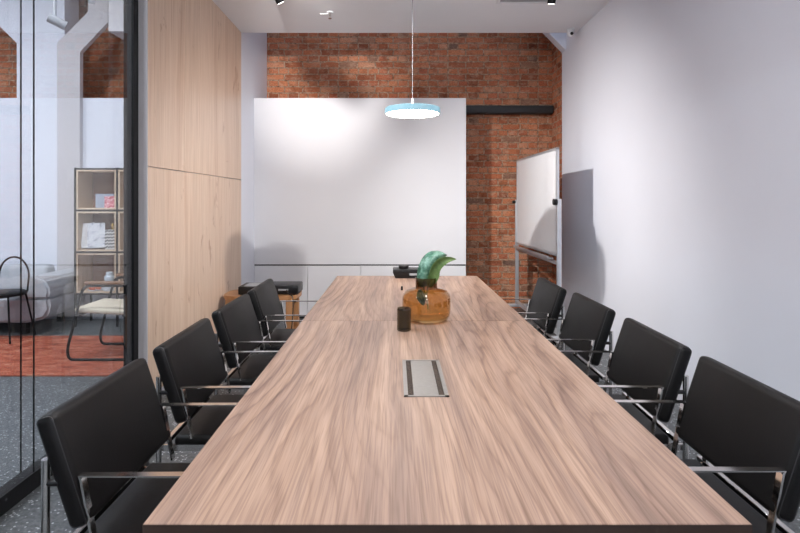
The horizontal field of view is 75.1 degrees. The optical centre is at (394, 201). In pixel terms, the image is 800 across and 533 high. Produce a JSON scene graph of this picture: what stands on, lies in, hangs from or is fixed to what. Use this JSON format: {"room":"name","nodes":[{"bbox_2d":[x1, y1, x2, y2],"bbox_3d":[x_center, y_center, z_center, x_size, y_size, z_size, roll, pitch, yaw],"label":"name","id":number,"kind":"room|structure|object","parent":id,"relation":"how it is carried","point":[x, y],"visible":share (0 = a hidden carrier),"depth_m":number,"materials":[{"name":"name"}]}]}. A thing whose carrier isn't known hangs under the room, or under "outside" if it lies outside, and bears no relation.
{"room":"office","nodes":[
{"label":"office","id":0,"kind":"room"},
{"bbox_2d":[0,0,46,516],"bbox_3d":[-1.906,0.223,2.622,0.080,2.532,0.325,0,0,0],"label":"door frame","id":1,"kind":"structure","parent":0,"point":[19,487],"depth_m":2.70,"materials":[{"name":"black metal"}]},
{"bbox_2d":[0,0,78,97],"bbox_3d":[-5.085,-2.229,6.790,1.730,1.802,0.300,0,0,0],"label":"pier","id":2,"kind":"object","parent":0,"point":[47,35],"visible":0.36,"depth_m":6.64,"materials":[{"name":"white paint"}]},
{"bbox_2d":[0,98,122,318],"bbox_3d":[-4.775,0.081,6.790,5.650,2.818,0.300,0,0,0],"label":"panel","id":3,"kind":"object","parent":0,"point":[102,117],"visible":0.22,"depth_m":6.64,"materials":[{"name":"white paint"}]},
{"bbox_2d":[57,0,107,319],"bbox_3d":[-3.948,-0.820,6.604,0.644,4.620,0.068,0,0,0],"label":"column","id":4,"kind":"structure","parent":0,"point":[71,48],"depth_m":6.57,"materials":[{"name":"grey paint"}]},
{"bbox_2d":[108,0,122,39],"bbox_3d":[-2.659,-2.568,6.360,1.417,1.123,0.500,0,0,0],"label":"wall","id":5,"kind":"structure","parent":0,"point":[115,7],"depth_m":6.11,"materials":[{"name":"grey paint"}]},
{"bbox_2d":[123,0,137,366],"bbox_3d":[-1.906,-0.163,3.671,0.080,2.594,0.194,0,0,0],"label":"door frame","id":6,"kind":"structure","parent":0,"point":[130,7],"depth_m":3.72,"materials":[{"name":"black metal"}]},
{"bbox_2d":[138,0,240,389],"bbox_3d":[-1.833,-0.248,4.934,0.067,3.477,2.303,0,0,0],"label":"wall","id":7,"kind":"structure","parent":0,"point":[189,51],"depth_m":4.49,"materials":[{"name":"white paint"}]},
{"bbox_2d":[241,33,266,284],"bbox_3d":[-1.875,-0.820,6.697,0.150,4.620,1.225,0,0,0],"label":"wall","id":8,"kind":"structure","parent":0,"point":[253,45],"depth_m":6.43,"materials":[{"name":"white paint"}]},
{"bbox_2d":[0,0,551,307],"bbox_3d":[-2.700,-0.820,7.410,10.200,4.620,0.200,0,0,0],"label":"brick wall","id":9,"kind":"structure","parent":0,"point":[479,68],"depth_m":7.31,"materials":[{"name":"red brick"}]},
{"bbox_2d":[254,98,465,263],"bbox_3d":[-0.447,-0.265,6.790,2.707,2.126,0.300,0,0,0],"label":"wall panel","id":10,"kind":"object","parent":9,"relation":"attached to","point":[337,180],"visible":1,"depth_m":6.64,"materials":[{"name":"white paint"}]},
{"bbox_2d":[254,264,464,265],"bbox_3d":[-0.450,0.806,6.800,2.700,0.016,0.280,0,0,0],"label":"trim","id":11,"kind":"structure","parent":10,"relation":"attached to","point":[254,264],"depth_m":6.66,"materials":[{"name":"black metal"}]},
{"bbox_2d":[466,105,553,114],"bbox_3d":[1.347,-1.280,7.240,1.695,0.110,0.140,0,0,0],"label":"beam","id":12,"kind":"structure","parent":9,"relation":"attached to","point":[470,109],"depth_m":7.17,"materials":[{"name":"black metal"}]},
{"bbox_2d":[0,308,799,532],"bbox_3d":[-2.700,1.540,2.355,10.200,0.100,10.310,0,0,0],"label":"floor","id":13,"kind":"structure","parent":0,"point":[50,392],"depth_m":3.58,"materials":[{"name":"grey carpet"}]},
{"bbox_2d":[0,264,84,333],"bbox_3d":[-4.777,1.130,6.180,1.806,0.720,0.720,0,0,0],"label":"sofa","id":14,"kind":"object","parent":13,"relation":"on","point":[54,290],"visible":0.8,"depth_m":5.96,"materials":[{"name":"white fabric"}]},
{"bbox_2d":[0,336,122,376],"bbox_3d":[-4.375,1.485,5.100,4.450,0.010,1.320,0,0,0],"label":"rug","id":15,"kind":"object","parent":13,"relation":"on","point":[51,360],"visible":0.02,"depth_m":4.98,"materials":[{"name":"red carpet"}]},
{"bbox_2d":[0,256,35,343],"bbox_3d":[-4.220,1.039,5.600,0.449,0.881,0.430,0,0,0],"label":"chair","id":16,"kind":"object","parent":15,"relation":"on","point":[4,293],"visible":0.94,"depth_m":5.64,"materials":[{"name":"black metal"}]},
{"bbox_2d":[66,273,122,360],"bbox_3d":[-2.733,1.065,5.110,0.651,0.829,0.590,0,0,0],"label":"armchair","id":17,"kind":"object","parent":15,"relation":"on","point":[105,306],"visible":0.56,"depth_m":4.86,"materials":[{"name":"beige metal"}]},
{"bbox_2d":[74,168,122,326],"bbox_3d":[-3.065,0.540,6.370,1.522,1.900,0.342,0,0,0],"label":"bookcase","id":18,"kind":"object","parent":13,"relation":"on","point":[90,264],"visible":0.25,"depth_m":6.25,"materials":[{"name":"beige wood"}]},
{"bbox_2d":[81,222,94,247],"bbox_3d":[-3.723,0.404,6.308,0.190,0.312,0.058,0,0,-18],"label":"magazine","id":19,"kind":"object","parent":18,"relation":"in","point":[84,231],"visible":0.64,"depth_m":6.29,"materials":[{"name":"white paper"}]},
{"bbox_2d":[87,223,104,247],"bbox_3d":[-3.603,0.403,6.271,0.200,0.304,0.058,0,0,-18],"label":"magazine","id":20,"kind":"object","parent":18,"relation":"in","point":[95,231],"visible":0.98,"depth_m":6.26,"materials":[{"name":"white paper"}]},
{"bbox_2d":[96,194,113,207],"bbox_3d":[-3.515,-0.014,6.300,0.220,0.170,0.012,0,0,0],"label":"greeting card","id":21,"kind":"object","parent":18,"relation":"on","point":[99,197],"visible":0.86,"depth_m":6.29,"materials":[{"name":"white paper"}]},
{"bbox_2d":[102,271,113,290],"bbox_3d":[-3.445,0.955,6.280,0.160,0.225,0.160,0,0,0],"label":"jar","id":22,"kind":"object","parent":18,"relation":"on","point":[109,276],"visible":0.55,"depth_m":6.24,"materials":[{"name":"white ceramic"}]},
{"bbox_2d":[104,196,113,207],"bbox_3d":[-3.430,0.001,6.260,0.130,0.140,0.012,0,0,0],"label":"card","id":23,"kind":"object","parent":18,"relation":"in","point":[108,200],"visible":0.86,"depth_m":6.25,"materials":[{"name":"pink paper"}]},
{"bbox_2d":[105,223,113,248],"bbox_3d":[-3.415,0.413,6.290,0.130,0.312,0.100,0,0,0],"label":"patterned box","id":24,"kind":"object","parent":18,"relation":"on","point":[109,234],"visible":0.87,"depth_m":6.24,"materials":[{"name":"white paper"}]},
{"bbox_2d":[36,358,236,532],"bbox_3d":[-0.762,1.058,1.812,0.593,0.864,0.594,0,0,0],"label":"chair","id":25,"kind":"object","parent":13,"relation":"on","point":[99,444],"visible":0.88,"depth_m":1.70,"materials":[{"name":"black leather"}]},
{"bbox_2d":[153,318,277,462],"bbox_3d":[-0.762,1.058,2.540,0.593,0.864,0.594,0,0,-1],"label":"chair","id":26,"kind":"object","parent":13,"relation":"on","point":[191,365],"visible":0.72,"depth_m":2.39,"materials":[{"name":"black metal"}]},
{"bbox_2d":[212,294,301,394],"bbox_3d":[-0.762,1.058,3.275,0.593,0.864,0.594,0,0,1],"label":"chair","id":27,"kind":"object","parent":13,"relation":"on","point":[238,328],"visible":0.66,"depth_m":3.15,"materials":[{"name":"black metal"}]},
{"bbox_2d":[224,289,301,328],"bbox_3d":[-1.372,1.218,5.430,0.770,0.545,0.480,0,0,0],"label":"side table","id":28,"kind":"object","parent":13,"relation":"on","point":[231,295],"visible":0.36,"depth_m":5.26,"materials":[{"name":"brown wood"}]},
{"bbox_2d":[238,283,259,294],"bbox_3d":[-1.465,0.900,5.415,0.250,0.089,0.290,0,0,0],"label":"recorder","id":29,"kind":"object","parent":28,"relation":"on","point":[243,289],"visible":0.42,"depth_m":5.27,"materials":[{"name":"black plastic"}]},
{"bbox_2d":[273,281,302,294],"bbox_3d":[-1.155,0.896,5.418,0.340,0.098,0.283,0,0,0],"label":"projector","id":30,"kind":"object","parent":28,"relation":"on","point":[293,287],"visible":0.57,"depth_m":5.28,"materials":[{"name":"black plastic"}]},
{"bbox_2d":[286,290,293,328],"bbox_3d":[-1.094,1.190,5.226,0.197,0.606,0.092,0,0,19],"label":"power cable","id":31,"kind":"object","parent":30,"relation":"attached to","point":[286,290],"visible":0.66,"depth_m":5.17,"materials":[{"name":"black rubber"}]},
{"bbox_2d":[255,266,307,316],"bbox_3d":[-1.458,1.143,6.790,0.677,0.655,0.300,0,0,0],"label":"storage cabinet","id":32,"kind":"object","parent":13,"relation":"on","point":[262,273],"visible":0.41,"depth_m":6.64,"materials":[{"name":"white paint"}]},
{"bbox_2d":[247,279,317,354],"bbox_3d":[-0.762,1.058,3.985,0.593,0.864,0.594,0,0,0],"label":"chair","id":33,"kind":"object","parent":13,"relation":"on","point":[264,297],"visible":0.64,"depth_m":3.88,"materials":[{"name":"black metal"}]},
{"bbox_2d":[308,266,360,312],"bbox_3d":[-0.777,1.143,6.790,0.679,0.655,0.300,0,0,0],"label":"storage cabinet","id":34,"kind":"object","parent":13,"relation":"on","point":[320,278],"visible":0.42,"depth_m":6.64,"materials":[{"name":"white paint"}]},
{"bbox_2d":[361,266,412,275],"bbox_3d":[-0.100,1.143,6.790,0.673,0.655,0.300,0,0,0],"label":"storage cabinet","id":35,"kind":"object","parent":13,"relation":"on","point":[365,270],"visible":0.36,"depth_m":6.64,"materials":[{"name":"white paint"}]},
{"bbox_2d":[302,276,525,320],"bbox_3d":[0.120,1.115,4.228,1.402,0.750,1.975,0,0,0],"label":"conference table","id":36,"kind":"object","parent":13,"relation":"on","point":[347,298],"visible":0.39,"depth_m":3.83,"materials":[{"name":"brown wood"}]},
{"bbox_2d":[393,265,417,277],"bbox_3d":[0.125,0.681,5.114,0.290,0.118,0.183,0,0,0],"label":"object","id":37,"kind":"object","parent":36,"relation":"on","point":[403,271],"visible":0.94,"depth_m":5.03,"materials":[{"name":"black plastic"}]},
{"bbox_2d":[402,277,450,322],"bbox_3d":[0.197,0.605,3.270,0.304,0.262,0.304,0,0,0],"label":"glass vase","id":38,"kind":"object","parent":36,"relation":"on","point":[421,284],"visible":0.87,"depth_m":3.21,"materials":[{"name":"orange glass"}]},
{"bbox_2d":[417,251,455,308],"bbox_3d":[0.256,0.489,3.246,0.243,0.363,0.092,0,0,0],"label":"leaf cutting","id":39,"kind":"object","parent":38,"relation":"in","point":[430,265],"visible":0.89,"depth_m":3.24,"materials":[{"name":"green plant"}]},
{"bbox_2d":[413,265,465,275],"bbox_3d":[0.573,1.143,6.790,0.667,0.655,0.300,0,0,0],"label":"storage cabinet","id":40,"kind":"object","parent":13,"relation":"on","point":[446,270],"visible":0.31,"depth_m":6.64,"materials":[{"name":"white paint"}]},
{"bbox_2d":[142,321,751,532],"bbox_3d":[0.120,1.115,2.217,1.402,0.750,2.045,0,0,0],"label":"conference table","id":41,"kind":"object","parent":13,"relation":"on","point":[327,438],"visible":0.97,"depth_m":1.54,"materials":[{"name":"brown wood"}]},
{"bbox_2d":[397,306,410,331],"bbox_3d":[0.052,0.675,3.000,0.082,0.130,0.082,0,0,0],"label":"glass","id":42,"kind":"object","parent":41,"relation":"on","point":[403,313],"visible":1,"depth_m":2.96,"materials":[{"name":"black glass"}]},
{"bbox_2d":[402,360,448,396],"bbox_3d":[0.120,0.738,2.200,0.172,0.004,0.456,0,0,0],"label":"cable box","id":43,"kind":"object","parent":41,"relation":"on","point":[427,381],"visible":1,"depth_m":2.16,"materials":[{"name":"metal"}]},
{"bbox_2d":[508,147,561,338],"bbox_3d":[1.660,0.464,6.155,0.570,2.053,1.739,0,0,-1],"label":"whiteboard","id":44,"kind":"object","parent":13,"relation":"on","point":[538,205],"visible":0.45,"depth_m":5.98,"materials":[{"name":"plastic"}]},
{"bbox_2d":[514,245,552,258],"bbox_3d":[1.613,0.580,6.159,0.064,0.030,1.420,0,0,-1],"label":"tray","id":45,"kind":"object","parent":44,"relation":"on","point":[518,248],"depth_m":6.00,"materials":[{"name":"silver metal"}]},
{"bbox_2d":[503,277,566,349],"bbox_3d":[0.955,1.058,4.060,0.593,0.864,0.594,0,0,0],"label":"chair","id":46,"kind":"object","parent":13,"relation":"on","point":[547,300],"visible":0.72,"depth_m":3.90,"materials":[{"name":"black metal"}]},
{"bbox_2d":[524,293,615,393],"bbox_3d":[0.998,1.058,3.325,0.593,0.864,0.594,0,0,-1],"label":"chair","id":47,"kind":"object","parent":13,"relation":"on","point":[587,323],"visible":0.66,"depth_m":3.19,"materials":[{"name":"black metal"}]},
{"bbox_2d":[559,318,691,458],"bbox_3d":[1.003,1.058,2.548,0.593,0.864,0.594,0,0,1],"label":"chair","id":48,"kind":"object","parent":13,"relation":"on","point":[645,363],"visible":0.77,"depth_m":2.43,"materials":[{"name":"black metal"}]},
{"bbox_2d":[615,356,799,532],"bbox_3d":[1.003,1.058,1.842,0.593,0.864,0.594,0,0,0],"label":"chair","id":49,"kind":"object","parent":13,"relation":"on","point":[745,431],"visible":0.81,"depth_m":1.76,"materials":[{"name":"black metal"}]},
{"bbox_2d":[212,0,610,32],"bbox_3d":[0.188,-2.112,1.755,4.276,0.250,8.710,0,0,0],"label":"ceiling","id":50,"kind":"structure","parent":0,"point":[249,16],"depth_m":5.57,"materials":[{"name":"paint"}]},
{"bbox_2d":[320,11,332,18],"bbox_3d":[-0.713,-1.954,5.440,0.135,0.066,0.070,0,0,0],"label":"sprinkler","id":51,"kind":"object","parent":50,"relation":"attached to","point":[328,12],"visible":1,"depth_m":5.43,"materials":[{"name":"white paint"}]},
{"bbox_2d":[385,0,439,118],"bbox_3d":[0.158,-1.389,4.700,0.501,1.196,0.501,0,0,0],"label":"pendant lamp","id":52,"kind":"object","parent":50,"relation":"hanging from","point":[411,110],"visible":1,"depth_m":4.61,"materials":[{"name":"blue metal"}]},
{"bbox_2d":[386,110,438,117],"bbox_3d":[0.158,-0.796,4.700,0.478,0.009,0.478,0,0,0],"label":"diffuser","id":53,"kind":"object","parent":52,"relation":"attached to","point":[390,113],"depth_m":4.66,"materials":[{"name":"white plastic"}]},
{"bbox_2d":[496,0,547,3],"bbox_3d":[1.280,-1.981,5.060,0.540,0.012,0.244,0,0,0],"label":"ceiling vent","id":54,"kind":"object","parent":50,"relation":"in","point":[498,1],"visible":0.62,"depth_m":5.15,"materials":[{"name":"white metal"}]},
{"bbox_2d":[567,28,574,36],"bbox_3d":[2.020,-1.942,5.977,0.090,0.090,0.095,0,0,0],"label":"security camera","id":55,"kind":"object","parent":50,"relation":"attached to","point":[570,31],"visible":1,"depth_m":5.95,"materials":[{"name":"white paint"}]},
{"bbox_2d":[543,33,565,52],"bbox_3d":[1.713,-2.513,6.550,0.826,1.235,0.140,0,0,0],"label":"beam","id":56,"kind":"structure","parent":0,"point":[558,39],"depth_m":6.48,"materials":[{"name":"white paint"}]},
{"bbox_2d":[552,43,561,283],"bbox_3d":[2.304,-0.820,6.965,0.193,4.620,0.690,0,0,0],"label":"brick wall","id":57,"kind":"structure","parent":0,"point":[556,54],"depth_m":7.06,"materials":[{"name":"red brick"}]},
{"bbox_2d":[562,0,799,400],"bbox_3d":[2.226,-0.820,2.010,0.200,4.620,9.220,0,0,0],"label":"wall","id":58,"kind":"structure","parent":0,"point":[681,118],"depth_m":3.72,"materials":[{"name":"white paint"}]},
{"bbox_3d":[-4.870,-3.180,2.455,5.860,0.100,10.110,0,0,0],"label":"ceiling","id":59,"kind":"structure","parent":0,"visible":0},
{"bbox_2d":[46,0,67,29],"bbox_3d":[-3.260,-2.399,5.020,0.179,1.462,0.090,0,0,-34],"label":"spotlight","id":60,"kind":"object","parent":59,"relation":"hanging from","point":[52,19],"visible":1,"depth_m":4.99,"materials":[{"name":"grey plastic"}]},
{"bbox_3d":[1.335,-1.977,1.560,0.034,0.020,6.320,0,0,0],"label":"track","id":61,"kind":"object","parent":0,"visible":0},
{"bbox_2d":[547,0,555,3],"bbox_3d":[1.400,-1.863,4.620,0.140,0.208,0.129,0,0,0],"label":"track spotlight","id":62,"kind":"object","parent":61,"relation":"attached to","point":[548,1],"visible":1,"depth_m":4.62,"materials":[{"name":"black metal"}]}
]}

